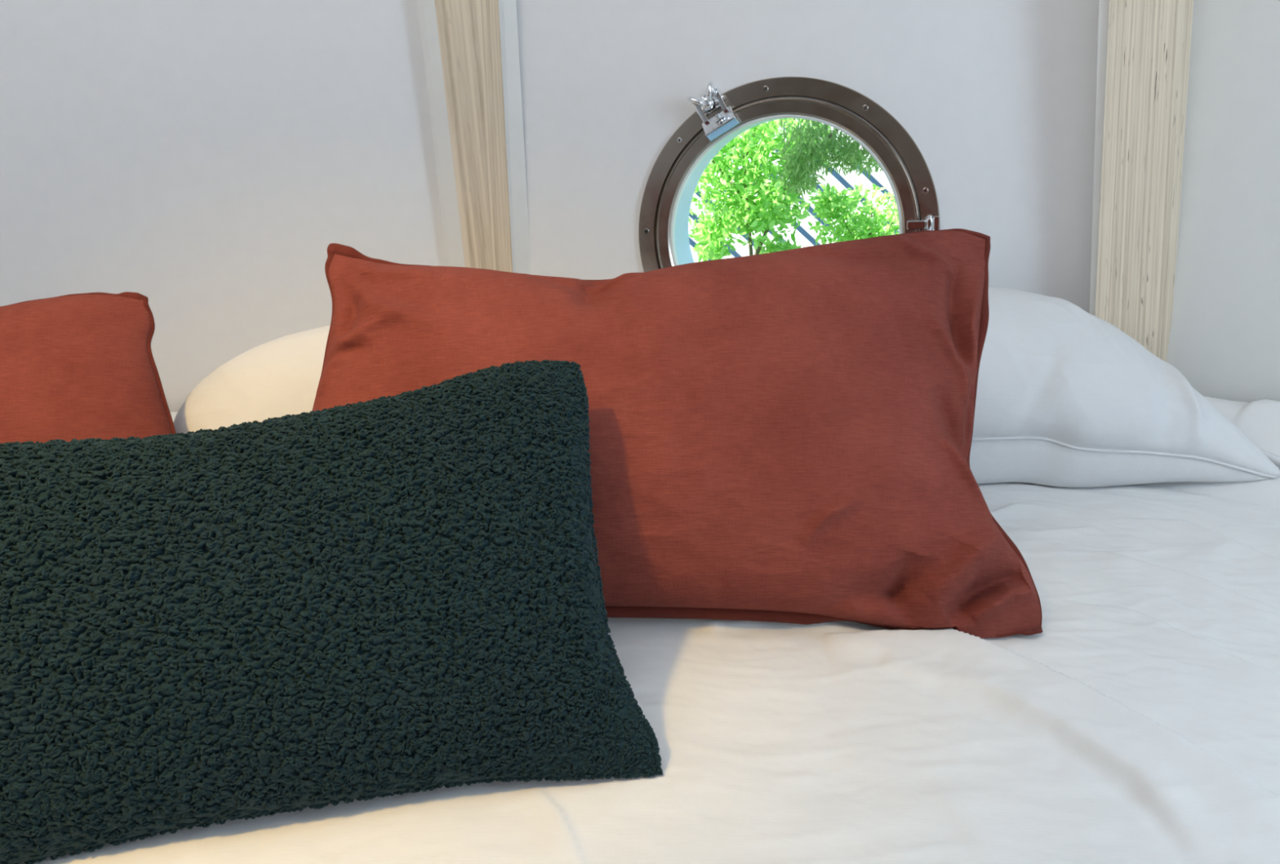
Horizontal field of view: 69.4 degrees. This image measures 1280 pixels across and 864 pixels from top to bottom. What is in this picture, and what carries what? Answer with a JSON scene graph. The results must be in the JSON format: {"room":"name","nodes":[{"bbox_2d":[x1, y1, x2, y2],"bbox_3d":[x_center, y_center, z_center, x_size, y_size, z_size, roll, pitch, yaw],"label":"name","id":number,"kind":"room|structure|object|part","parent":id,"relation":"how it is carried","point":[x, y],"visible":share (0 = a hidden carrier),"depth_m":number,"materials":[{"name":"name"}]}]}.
{"room":"ship interior","nodes":[
{"label":"ship interior","id":0,"kind":"room"},
{"bbox_2d":[0,0,447,411],"bbox_3d":[-0.776,-0.590,1.353,1.065,2.150,0.045,-3,19,-8],"label":"wall","id":1,"kind":"structure","parent":0,"point":[204,160],"depth_m":1.41,"materials":[{"name":"white paint"}]},
{"bbox_2d":[417,0,529,274],"bbox_3d":[-0.277,-0.678,1.380,0.215,2.000,0.182,0,19,0],"label":"wooden beam","id":2,"kind":"structure","parent":1,"relation":"attached to","point":[470,47],"depth_m":1.41,"materials":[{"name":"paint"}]},
{"bbox_2d":[515,0,1098,313],"bbox_3d":[0.224,-0.574,1.305,0.960,2.150,0.045,5,19,14],"label":"wall","id":3,"kind":"structure","parent":0,"point":[997,98],"depth_m":1.30,"materials":[{"name":"white paint"}]},
{"bbox_2d":[638,75,939,271],"bbox_3d":[0.221,-0.300,1.403,0.444,0.444,0.158,5,19,14],"label":"window","id":4,"kind":"structure","parent":3,"relation":"in","point":[673,178],"depth_m":1.32,"materials":[{"name":"brown metal"}]},
{"bbox_3d":[0.393,-0.279,1.316,0.026,0.044,0.009,1,18,15],"label":"hinge arm","id":5,"kind":"part","parent":4,"relation":"part of"},
{"bbox_3d":[0.416,-0.281,1.317,0.018,0.052,0.003,1,18,16],"label":"hinge plate","id":6,"kind":"part","parent":4,"relation":"part of","materials":[{"name":"silver metal"}]},
{"bbox_2d":[1089,0,1193,361],"bbox_3d":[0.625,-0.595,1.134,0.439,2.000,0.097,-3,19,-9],"label":"wooden beam","id":7,"kind":"structure","parent":3,"relation":"attached to","point":[1144,53],"depth_m":1.18,"materials":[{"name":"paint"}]},
{"bbox_2d":[1166,0,1279,402],"bbox_3d":[1.080,-0.436,0.900,0.975,2.150,0.045,14,23,36],"label":"wall","id":8,"kind":"structure","parent":0,"point":[1224,339],"depth_m":1.19,"materials":[{"name":"white paint"}]},
{"bbox_3d":[0.075,0.966,0.186,2.840,0.050,3.423,0,19,0],"label":"floor","id":9,"kind":"structure","parent":0,"visible":0},
{"bbox_3d":[0.075,0.609,0.788,2.650,0.240,1.863,0,19,0],"label":"bed base","id":10,"kind":"object","parent":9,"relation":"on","visible":0},
{"bbox_3d":[0.075,0.396,0.716,2.650,0.210,1.862,0,19,0],"label":"mattress","id":11,"kind":"object","parent":10,"relation":"on","visible":0},
{"bbox_2d":[18,395,1279,863],"bbox_3d":[0.079,0.277,0.594,2.682,0.218,2.048,0,19,0],"label":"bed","id":12,"kind":"object","parent":11,"relation":"on","point":[1140,724],"visible":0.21,"depth_m":0.70,"materials":[{"name":"fabric"}]},
{"bbox_2d":[0,291,176,443],"bbox_3d":[-0.715,0.009,0.955,0.497,0.268,0.178,-4,19,-11],"label":"cushion","id":13,"kind":"object","parent":12,"relation":"on","point":[79,366],"visible":0.47,"depth_m":0.96,"materials":[{"name":"fabric"}]},
{"bbox_2d":[173,324,330,433],"bbox_3d":[-0.324,-0.025,1.125,0.481,0.212,0.182,-6,20,-17],"label":"pillow","id":14,"kind":"object","parent":12,"relation":"on","point":[279,377],"visible":0.24,"depth_m":1.06,"materials":[{"name":"fabric"}]},
{"bbox_2d":[0,359,662,863],"bbox_3d":[-0.299,0.113,0.652,0.632,0.266,0.298,0,19,0],"label":"cushion","id":15,"kind":"object","parent":12,"relation":"on","point":[401,593],"visible":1,"depth_m":0.61,"materials":[{"name":"green fabric"}]},
{"bbox_2d":[311,228,1042,637],"bbox_3d":[0.022,-0.007,0.883,0.699,0.338,0.241,0,19,0],"label":"cushion","id":16,"kind":"object","parent":12,"relation":"on","point":[785,436],"visible":0.79,"depth_m":0.82,"materials":[{"name":"fabric"}]},
{"bbox_2d":[969,287,1279,487],"bbox_3d":[0.381,-0.062,1.210,0.846,0.239,0.210,0,19,0],"label":"pillow","id":17,"kind":"object","parent":12,"relation":"on","point":[1065,397],"visible":0.35,"depth_m":1.15,"materials":[{"name":"fabric"}]},
{"label":"outside","id":18,"kind":"structure","parent":0,"visible":0},
{"label":"ground","id":19,"kind":"structure","parent":18,"visible":0},
{"bbox_2d":[688,117,831,262],"bbox_3d":[0.162,-0.239,2.433,0.618,1.493,0.482,-2,19,-6],"label":"tree","id":20,"kind":"object","parent":19,"relation":"on","point":[710,236],"visible":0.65,"depth_m":2.23,"materials":[{"name":"green plant"}]},
{"bbox_3d":[0.271,-0.163,2.426,0.193,1.353,0.020,0,19,0],"label":"stem","id":21,"kind":"part","parent":20,"relation":"part of","materials":[{"name":"green plant"}]},
{"bbox_2d":[688,118,898,262],"bbox_3d":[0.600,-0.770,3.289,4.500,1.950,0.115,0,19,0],"label":"building","id":22,"kind":"structure","parent":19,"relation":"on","point":[804,236],"depth_m":3.28,"materials":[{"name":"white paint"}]},
{"bbox_2d":[771,117,883,198],"bbox_3d":[0.788,-0.119,2.002,1.054,1.546,0.253,0,19,0],"label":"tree","id":23,"kind":"object","parent":19,"relation":"on","point":[802,164],"visible":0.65,"depth_m":1.82,"materials":[{"name":"green plant"}]},
{"bbox_2d":[808,181,898,244],"bbox_3d":[0.675,-0.129,2.591,0.476,1.187,0.335,0,19,0],"label":"tree","id":24,"kind":"object","parent":19,"relation":"on","point":[833,204],"visible":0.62,"depth_m":2.41,"materials":[{"name":"green plant"}]},
{"bbox_3d":[0.646,-0.080,2.612,0.236,1.080,0.028,0,19,0],"label":"stem","id":25,"kind":"part","parent":24,"relation":"part of","materials":[{"name":"green plant"}]}
]}

